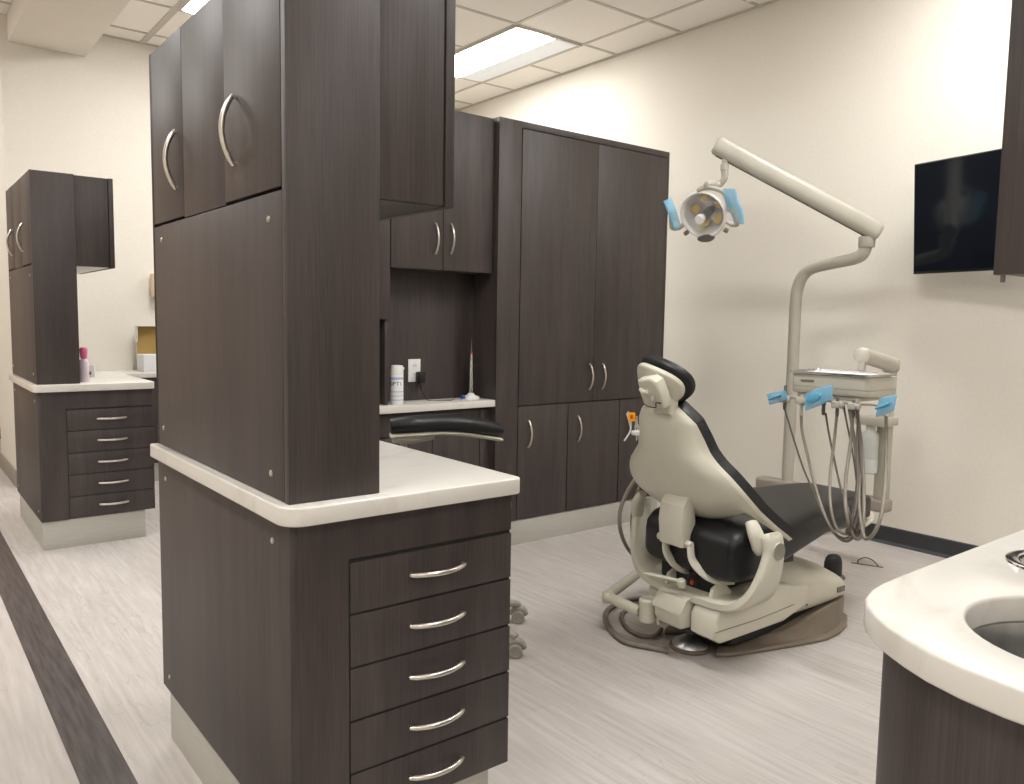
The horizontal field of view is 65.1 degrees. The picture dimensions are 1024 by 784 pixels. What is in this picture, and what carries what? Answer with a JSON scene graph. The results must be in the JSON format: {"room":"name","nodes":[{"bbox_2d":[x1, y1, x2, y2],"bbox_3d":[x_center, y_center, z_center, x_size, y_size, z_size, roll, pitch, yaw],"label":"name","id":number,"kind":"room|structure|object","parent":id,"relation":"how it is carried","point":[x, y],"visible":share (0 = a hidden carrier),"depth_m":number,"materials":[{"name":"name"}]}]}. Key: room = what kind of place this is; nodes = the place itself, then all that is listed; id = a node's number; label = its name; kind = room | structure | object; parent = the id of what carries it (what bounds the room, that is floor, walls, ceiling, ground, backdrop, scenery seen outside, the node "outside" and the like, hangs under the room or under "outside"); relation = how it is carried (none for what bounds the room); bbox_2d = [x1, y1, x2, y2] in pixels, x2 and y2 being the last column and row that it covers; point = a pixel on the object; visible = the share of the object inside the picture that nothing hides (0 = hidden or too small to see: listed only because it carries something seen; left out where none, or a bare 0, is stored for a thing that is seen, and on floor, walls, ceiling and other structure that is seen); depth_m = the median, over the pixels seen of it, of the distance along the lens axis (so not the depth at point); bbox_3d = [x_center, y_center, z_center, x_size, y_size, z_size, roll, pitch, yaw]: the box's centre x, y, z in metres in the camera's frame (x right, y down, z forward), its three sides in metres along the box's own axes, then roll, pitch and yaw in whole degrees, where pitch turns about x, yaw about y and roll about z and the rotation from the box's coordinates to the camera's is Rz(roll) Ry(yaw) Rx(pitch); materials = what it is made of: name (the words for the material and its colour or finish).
{"room":"dental clinic","nodes":[
{"label":"dental clinic","id":0,"kind":"room"},
{"bbox_2d":[0,113,14,467],"bbox_3d":[-3.683,-0.964,5.876,0.120,3.175,0.800,-3,7,-38],"label":"wall","id":1,"kind":"structure","parent":0,"point":[6,415],"depth_m":5.76,"materials":[{"name":"beige paint"}]},
{"bbox_2d":[0,452,16,486],"bbox_3d":[-3.720,0.568,5.922,0.012,0.115,0.928,-3,7,-38],"label":"baseboard","id":2,"kind":"structure","parent":1,"relation":"attached to","point":[9,470],"depth_m":5.85,"materials":[{"name":"beige rubber"}]},
{"bbox_2d":[7,0,129,55],"bbox_3d":[-0.144,-2.033,1.626,0.460,0.174,9.809,-3,7,-38],"label":"soffit","id":3,"kind":"structure","parent":0,"point":[74,27],"depth_m":4.99,"materials":[{"name":"paint"}]},
{"bbox_2d":[0,13,458,470],"bbox_3d":[-2.001,-1.003,6.610,3.674,3.175,0.120,-3,7,-38],"label":"wall","id":4,"kind":"structure","parent":0,"point":[88,115],"depth_m":5.74,"materials":[{"name":"beige paint"}]},
{"bbox_2d":[150,273,154,297],"bbox_3d":[-2.623,-0.795,6.002,0.140,0.190,0.098,-3,7,-38],"label":"wall dispenser","id":5,"kind":"object","parent":4,"relation":"attached to","point":[151,274],"visible":0.31,"depth_m":5.95,"materials":[{"name":"beige plastic"}]},
{"bbox_2d":[0,0,770,108],"bbox_3d":[-1.575,-2.341,3.373,7.074,0.080,14.400,-3,7,-38],"label":"ceiling","id":6,"kind":"structure","parent":0,"point":[582,21],"depth_m":5.33,"materials":[{"name":"tile"}]},
{"bbox_2d":[177,0,207,13],"bbox_3d":[-1.549,-2.422,4.877,0.604,0.021,1.214,-3,7,-38],"label":"recessed light","id":7,"kind":"object","parent":6,"relation":"in","point":[188,6],"visible":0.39,"depth_m":5.08,"materials":[{"name":"white"}]},
{"bbox_2d":[0,0,778,110],"bbox_3d":[-0.994,-2.215,2.567,6.964,0.008,12.360,-3,7,-38],"label":"grid","id":8,"kind":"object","parent":6,"relation":"attached to","point":[173,11],"depth_m":5.44,"materials":[{"name":"beige metal"}]},
{"bbox_2d":[455,25,582,83],"bbox_3d":[-0.109,-2.500,6.004,0.604,0.021,1.214,-3,7,-38],"label":"recessed light","id":9,"kind":"object","parent":6,"relation":"in","point":[515,48],"visible":0.77,"depth_m":5.88,"materials":[{"name":"white plastic"}]},
{"bbox_2d":[455,28,553,76],"bbox_3d":[-0.188,-2.492,5.942,0.342,0.015,1.162,-3,6,-38],"label":"diffuser","id":10,"kind":"object","parent":9,"relation":"attached to","point":[509,44],"depth_m":5.80,"materials":[{"name":"white plastic"}]},
{"bbox_2d":[0,439,946,783],"bbox_3d":[-1.626,0.891,3.663,7.074,0.061,14.400,-3,7,-38],"label":"floor","id":11,"kind":"structure","parent":0,"point":[586,706],"depth_m":2.69,"materials":[{"name":"beige wood"}]},
{"bbox_2d":[13,382,154,550],"bbox_3d":[-2.444,0.360,4.562,0.546,0.812,0.958,-3,7,-38],"label":"base cabinet","id":12,"kind":"object","parent":11,"relation":"on","point":[85,465],"visible":0.98,"depth_m":4.21,"materials":[{"name":"brown wood"}]},
{"bbox_2d":[8,371,153,392],"bbox_3d":[-2.442,-0.063,4.519,0.570,0.038,0.961,-3,7,-38],"label":"countertop","id":13,"kind":"structure","parent":12,"relation":"on","point":[103,380],"depth_m":4.22,"materials":[{"name":"white stone"}]},
{"bbox_2d":[5,169,79,384],"bbox_3d":[-2.588,-0.602,4.372,0.229,1.056,0.925,-3,7,-38],"label":"upper cabinet","id":14,"kind":"object","parent":13,"relation":"on","point":[40,205],"visible":1,"depth_m":4.04,"materials":[{"name":"brown wood"}]},
{"bbox_2d":[74,175,114,273],"bbox_3d":[-2.401,-0.907,4.475,0.218,0.458,0.896,-3,7,-38],"label":"upper cabinet","id":15,"kind":"object","parent":14,"relation":"attached to","point":[93,196],"visible":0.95,"depth_m":4.12,"materials":[{"name":"brown wood"}]},
{"bbox_2d":[79,347,89,381],"bbox_3d":[-2.269,-0.146,4.251,0.047,0.180,0.047,-3,7,-38],"label":"squeeze bottle","id":16,"kind":"object","parent":13,"relation":"on","point":[84,364],"visible":0.94,"depth_m":4.24,"materials":[{"name":"white plastic"}]},
{"bbox_2d":[89,365,94,376],"bbox_3d":[-2.413,-0.121,4.576,0.062,0.068,0.041,-1,6,-24],"label":"box","id":17,"kind":"object","parent":13,"relation":"on","point":[91,367],"visible":0.47,"depth_m":4.57,"materials":[{"name":"white"}]},
{"bbox_2d":[142,378,158,480],"bbox_3d":[-2.431,0.248,6.114,1.200,0.759,0.324,-3,7,-38],"label":"base cabinet","id":18,"kind":"object","parent":11,"relation":"on","point":[154,390],"visible":0.04,"depth_m":5.79,"materials":[{"name":"brown wood"}]},
{"bbox_2d":[115,370,155,377],"bbox_3d":[-2.415,-0.148,6.070,1.235,0.035,0.348,-3,7,-38],"label":"countertop","id":19,"kind":"structure","parent":18,"relation":"on","point":[135,373],"depth_m":5.72,"materials":[{"name":"white stone"}]},
{"bbox_2d":[135,326,155,371],"bbox_3d":[-2.590,-0.322,5.925,0.304,0.332,0.204,-3,7,-38],"label":"carton","id":20,"kind":"object","parent":19,"relation":"on","point":[145,335],"visible":0.53,"depth_m":5.92,"materials":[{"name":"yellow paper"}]},
{"bbox_2d":[158,461,510,783],"bbox_3d":[-0.496,0.612,2.090,0.546,0.812,0.958,-3,7,-38],"label":"base cabinet","id":21,"kind":"object","parent":11,"relation":"on","point":[374,649],"visible":0.97,"depth_m":1.75,"materials":[{"name":"brown wood"}]},
{"bbox_2d":[150,440,519,526],"bbox_3d":[-0.494,0.189,2.047,0.570,0.038,0.961,-3,7,-38],"label":"countertop","id":22,"kind":"structure","parent":21,"relation":"on","point":[409,479],"depth_m":1.75,"materials":[{"name":"white stone"}]},
{"bbox_2d":[149,0,379,504],"bbox_3d":[-0.640,-0.349,1.900,0.229,1.056,0.925,-3,7,-38],"label":"upper cabinet","id":23,"kind":"object","parent":22,"relation":"on","point":[265,114],"visible":1,"depth_m":1.60,"materials":[{"name":"brown wood"}]},
{"bbox_2d":[380,0,455,220],"bbox_3d":[-0.453,-0.654,2.003,0.218,0.458,0.896,-3,7,-38],"label":"upper cabinet","id":24,"kind":"object","parent":23,"relation":"attached to","point":[417,37],"visible":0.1,"depth_m":1.65,"materials":[{"name":"brown wood"}]},
{"bbox_2d":[379,407,489,468],"bbox_3d":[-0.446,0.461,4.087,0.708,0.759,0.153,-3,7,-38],"label":"base cabinet","id":25,"kind":"object","parent":11,"relation":"on","point":[470,450],"visible":0.2,"depth_m":4.09,"materials":[{"name":"brown wood"}]},
{"bbox_2d":[380,397,494,413],"bbox_3d":[-0.426,0.066,4.033,0.709,0.035,0.202,-3,7,-38],"label":"countertop","id":26,"kind":"structure","parent":25,"relation":"on","point":[407,406],"depth_m":3.98,"materials":[{"name":"white stone"}]},
{"bbox_2d":[390,365,403,404],"bbox_3d":[-0.559,-0.036,3.891,0.066,0.190,0.067,1,5,6],"label":"wipes canister","id":27,"kind":"object","parent":26,"relation":"on","point":[396,371],"visible":1,"depth_m":3.87,"materials":[{"name":"white plastic"}]},
{"bbox_2d":[416,372,453,400],"bbox_3d":[-0.377,-0.030,4.107,0.218,0.148,0.092,-2,6,-29],"label":"power adapter","id":28,"kind":"object","parent":26,"relation":"on","point":[420,376],"visible":1,"depth_m":4.07,"materials":[{"name":"black plastic"}]},
{"bbox_2d":[461,338,479,398],"bbox_3d":[-0.217,-0.124,4.212,0.099,0.318,0.092,0,5,-5],"label":"tool","id":29,"kind":"object","parent":26,"relation":"on","point":[470,395],"visible":1,"depth_m":4.20,"materials":[{"name":"white plastic"}]},
{"bbox_2d":[389,414,527,658],"bbox_3d":[-0.187,0.506,3.038,0.601,0.865,0.606,-3,7,-38],"label":"stool","id":30,"kind":"object","parent":11,"relation":"on","point":[413,429],"visible":0.41,"depth_m":2.89,"materials":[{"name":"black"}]},
{"bbox_2d":[389,432,502,440],"bbox_3d":[-0.236,0.167,2.974,0.472,0.067,0.102,-2,6,-33],"label":"stool backrest","id":31,"kind":"object","parent":30,"relation":"on","point":[396,436],"depth_m":2.89,"materials":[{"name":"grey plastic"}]},
{"bbox_2d":[473,117,669,544],"bbox_3d":[0.254,-0.328,4.760,1.288,2.232,0.638,-3,7,-38],"label":"tall cabinet","id":32,"kind":"object","parent":11,"relation":"on","point":[569,308],"visible":0.81,"depth_m":4.45,"materials":[{"name":"brown wood"}]},
{"bbox_2d":[408,359,419,381],"bbox_3d":[-0.497,-0.110,4.084,0.072,0.116,0.009,-3,7,-38],"label":"wall outlet","id":33,"kind":"object","parent":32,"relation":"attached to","point":[413,364],"visible":0.93,"depth_m":4.08,"materials":[{"name":"white plastic"}]},
{"bbox_2d":[412,363,417,377],"bbox_3d":[-0.495,-0.110,4.082,0.033,0.077,0.003,-3,7,-38],"label":"socket","id":34,"kind":"object","parent":33,"relation":"attached to","point":[414,365],"depth_m":4.08,"materials":[{"name":"white plastic"}]},
{"bbox_2d":[380,219,473,404],"bbox_3d":[-0.443,-0.319,4.012,0.730,2.125,0.189,-3,7,-38],"label":"panel","id":35,"kind":"object","parent":32,"relation":"attached to","point":[428,317],"visible":0.14,"depth_m":4.11,"materials":[{"name":"brown wood"}]},
{"bbox_2d":[390,111,493,274],"bbox_3d":[-0.369,-0.991,3.967,0.596,0.779,0.207,-3,7,-38],"label":"upper cabinet","id":36,"kind":"object","parent":32,"relation":"attached to","point":[458,239],"visible":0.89,"depth_m":3.98,"materials":[{"name":"brown wood"}]},
{"bbox_2d":[603,595,668,653],"bbox_3d":[0.477,0.922,3.227,0.216,0.021,0.584,1,5,2],"label":"hose","id":37,"kind":"object","parent":11,"relation":"on","point":[609,608],"visible":0.8,"depth_m":3.03,"materials":[{"name":"grey plastic"}]},
{"bbox_2d":[620,601,662,638],"bbox_3d":[0.536,0.917,3.298,0.179,0.019,0.464,2,5,12],"label":"hose","id":38,"kind":"object","parent":11,"relation":"on","point":[659,631],"visible":0.7,"depth_m":3.11,"materials":[{"name":"beige plastic"}]},
{"bbox_2d":[669,633,710,655],"bbox_3d":[0.666,0.921,2.997,0.152,0.072,0.152,-3,7,-38],"label":"foot pedal","id":39,"kind":"object","parent":11,"relation":"on","point":[685,643],"visible":0.84,"depth_m":2.96,"materials":[{"name":"silver metal"}]},
{"bbox_2d":[602,354,874,656],"bbox_3d":[0.914,0.385,3.281,0.825,1.096,1.355,5,6,37],"label":"dental chair","id":40,"kind":"object","parent":11,"relation":"on","point":[718,563],"visible":0.99,"depth_m":2.87,"materials":[{"name":"beige plastic"}]},
{"bbox_2d":[678,401,798,538],"bbox_3d":[0.699,0.257,2.982,0.398,0.495,0.602,-3,6,-35],"label":"cushion","id":41,"kind":"object","parent":40,"relation":"on","point":[715,501],"depth_m":2.78,"materials":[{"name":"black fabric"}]},
{"bbox_2d":[645,483,870,582],"bbox_3d":[1.056,0.528,3.227,1.097,0.206,0.504,-3,6,-35],"label":"seat cushion","id":42,"kind":"object","parent":40,"relation":"on","point":[721,545],"depth_m":2.91,"materials":[{"name":"black leather"}]},
{"bbox_2d":[669,137,883,481],"bbox_3d":[1.317,-0.215,4.213,1.028,2.138,0.432,1,5,-1],"label":"light","id":43,"kind":"object","parent":11,"relation":"on","point":[705,213],"visible":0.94,"depth_m":4.01,"materials":[{"name":"beige metal"}]},
{"bbox_2d":[663,198,680,230],"bbox_3d":[0.829,-0.919,4.144,0.113,0.166,0.029,-1,5,-18],"label":"barrier sleeve","id":44,"kind":"object","parent":43,"relation":"attached to","point":[670,207],"visible":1,"depth_m":4.13,"materials":[{"name":"blue plastic"}]},
{"bbox_2d":[697,234,714,241],"bbox_3d":[0.994,-0.787,4.107,0.090,0.040,0.032,5,7,38],"label":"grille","id":45,"kind":"object","parent":43,"relation":"attached to","point":[701,237],"depth_m":4.10,"materials":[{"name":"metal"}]},
{"bbox_2d":[723,188,744,223],"bbox_3d":[1.089,-0.910,3.932,0.083,0.172,0.083,-3,7,-38],"label":"barrier sleeve","id":46,"kind":"object","parent":43,"relation":"attached to","point":[731,197],"visible":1,"depth_m":3.92,"materials":[{"name":"blue plastic"}]},
{"bbox_2d":[756,347,899,542],"bbox_3d":[1.499,0.350,3.649,0.629,1.120,1.768,2,5,13],"label":"dental delivery unit","id":47,"kind":"object","parent":11,"relation":"on","point":[872,453],"visible":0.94,"depth_m":3.26,"materials":[{"name":"grey plastic"}]},
{"bbox_2d":[767,390,787,404],"bbox_3d":[1.127,0.024,3.410,0.022,0.070,0.113,-3,7,-38],"label":"barrier sleeve","id":48,"kind":"object","parent":47,"relation":"attached to","point":[783,393],"visible":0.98,"depth_m":3.40,"materials":[{"name":"blue plastic"}]},
{"bbox_2d":[768,394,781,399],"bbox_3d":[1.114,0.022,3.402,0.014,0.033,0.064,-3,7,-38],"label":"grip","id":49,"kind":"object","parent":48,"relation":"attached to","point":[778,395],"visible":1,"depth_m":3.40,"materials":[{"name":"blue plastic"}]},
{"bbox_2d":[806,393,820,402],"bbox_3d":[1.223,0.025,3.255,0.011,0.046,0.065,-3,7,-38],"label":"pad","id":50,"kind":"object","parent":47,"relation":"attached to","point":[812,398],"visible":1,"depth_m":3.25,"materials":[{"name":"blue plastic"}]},
{"bbox_2d":[805,384,832,410],"bbox_3d":[1.245,0.025,3.260,0.032,0.120,0.130,-3,7,-38],"label":"barrier sleeve","id":51,"kind":"object","parent":47,"relation":"attached to","point":[826,392],"visible":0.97,"depth_m":3.24,"materials":[{"name":"blue plastic"}]},
{"bbox_2d":[797,392,885,401],"bbox_3d":[1.387,0.015,3.376,0.218,0.018,0.288,-3,6,-38],"label":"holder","id":52,"kind":"object","parent":47,"relation":"on","point":[848,396],"depth_m":3.24,"materials":[{"name":"grey plastic"}]},
{"bbox_2d":[790,369,894,377],"bbox_3d":[1.374,-0.078,3.355,0.228,0.014,0.366,-3,7,-38],"label":"tray","id":53,"kind":"object","parent":47,"relation":"on","point":[797,371],"visible":0.95,"depth_m":3.33,"materials":[{"name":"silver metal"}]},
{"bbox_2d":[813,371,879,374],"bbox_3d":[1.374,-0.077,3.355,0.196,0.001,0.329,-3,7,-38],"label":"liner","id":54,"kind":"object","parent":53,"relation":"in","point":[813,371],"visible":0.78,"depth_m":3.37,"materials":[{"name":"white paper"}]},
{"bbox_2d":[862,425,878,473],"bbox_3d":[1.770,0.284,3.971,0.082,0.238,0.082,-3,6,-38],"label":"water bottle","id":55,"kind":"object","parent":47,"relation":"on","point":[870,437],"depth_m":3.94,"materials":[{"name":"white plastic"}]},
{"bbox_2d":[876,395,896,415],"bbox_3d":[1.419,0.053,3.039,0.022,0.090,0.084,-3,7,-38],"label":"barrier sleeve","id":56,"kind":"object","parent":47,"relation":"attached to","point":[892,398],"visible":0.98,"depth_m":3.03,"materials":[{"name":"blue plastic"}]},
{"bbox_2d":[875,402,891,409],"bbox_3d":[1.403,0.052,3.034,0.014,0.036,0.062,-3,7,-38],"label":"grip","id":57,"kind":"object","parent":56,"relation":"attached to","point":[887,403],"visible":1,"depth_m":3.03,"materials":[{"name":"blue plastic"}]},
{"bbox_2d":[824,554,844,579],"bbox_3d":[1.546,0.837,3.864,0.115,0.112,0.115,-3,7,-38],"label":"guard","id":58,"kind":"object","parent":11,"relation":"on","point":[833,562],"visible":0.56,"depth_m":3.83,"materials":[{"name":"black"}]},
{"bbox_2d":[851,557,882,567],"bbox_3d":[1.802,0.858,4.068,0.150,0.041,0.012,4,6,30],"label":"cable","id":59,"kind":"object","parent":11,"relation":"on","point":[862,557],"visible":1,"depth_m":4.06,"materials":[{"name":"grey rubber"}]},
{"bbox_2d":[875,651,1023,783],"bbox_3d":[1.186,0.704,1.371,1.675,0.812,0.478,-3,7,-38],"label":"base cabinet","id":60,"kind":"object","parent":11,"relation":"on","point":[927,734],"visible":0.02,"depth_m":0.92,"materials":[{"name":"brown wood"}]},
{"bbox_2d":[863,530,1023,724],"bbox_3d":[1.189,0.280,1.329,1.716,0.038,0.520,-3,7,-38],"label":"countertop","id":61,"kind":"structure","parent":60,"relation":"on","point":[924,619],"depth_m":1.00,"materials":[{"name":"white stone"}]},
{"bbox_2d":[972,622,1023,658],"bbox_3d":[0.699,0.385,0.945,0.312,0.116,0.312,-3,7,-38],"label":"sink","id":62,"kind":"object","parent":61,"relation":"in","point":[1008,636],"visible":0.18,"depth_m":1.08,"materials":[{"name":"metal"}]},
{"bbox_2d":[1005,550,1023,568],"bbox_3d":[0.843,0.323,1.227,0.160,0.124,0.160,-3,7,-38],"label":"faucet","id":63,"kind":"object","parent":61,"relation":"in","point":[1016,558],"visible":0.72,"depth_m":1.26,"materials":[{"name":"silver metal"}]},
{"bbox_3d":[1.417,-0.257,1.186,0.188,1.064,0.850,-3,7,-38],"label":"tower","id":64,"kind":"object","parent":61,"relation":"on","visible":0},
{"bbox_2d":[993,0,1023,282],"bbox_3d":[1.177,-0.462,1.000,0.397,0.634,0.900,-3,7,-38],"label":"upper cabinet","id":65,"kind":"object","parent":64,"relation":"attached to","point":[1009,243],"visible":1,"depth_m":1.25,"materials":[{"name":"brown wood"}]},
{"bbox_2d":[460,0,1023,545],"bbox_3d":[2.516,-0.691,3.923,0.100,3.175,9.950,-3,7,-38],"label":"wall","id":66,"kind":"structure","parent":0,"point":[844,97],"depth_m":4.64,"materials":[{"name":"beige paint"}]},
{"bbox_2d":[856,523,977,557],"bbox_3d":[2.459,0.847,4.003,0.022,0.097,9.700,-3,7,-38],"label":"baseboard","id":67,"kind":"structure","parent":66,"relation":"attached to","point":[923,543],"depth_m":4.34,"materials":[{"name":"grey rubber"}]},
{"bbox_2d":[913,148,1001,273],"bbox_3d":[2.385,-0.846,3.733,0.271,0.556,0.980,-2,6,-27],"label":"television","id":68,"kind":"object","parent":66,"relation":"attached to","point":[956,198],"visible":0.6,"depth_m":3.90,"materials":[{"name":"black plastic"}]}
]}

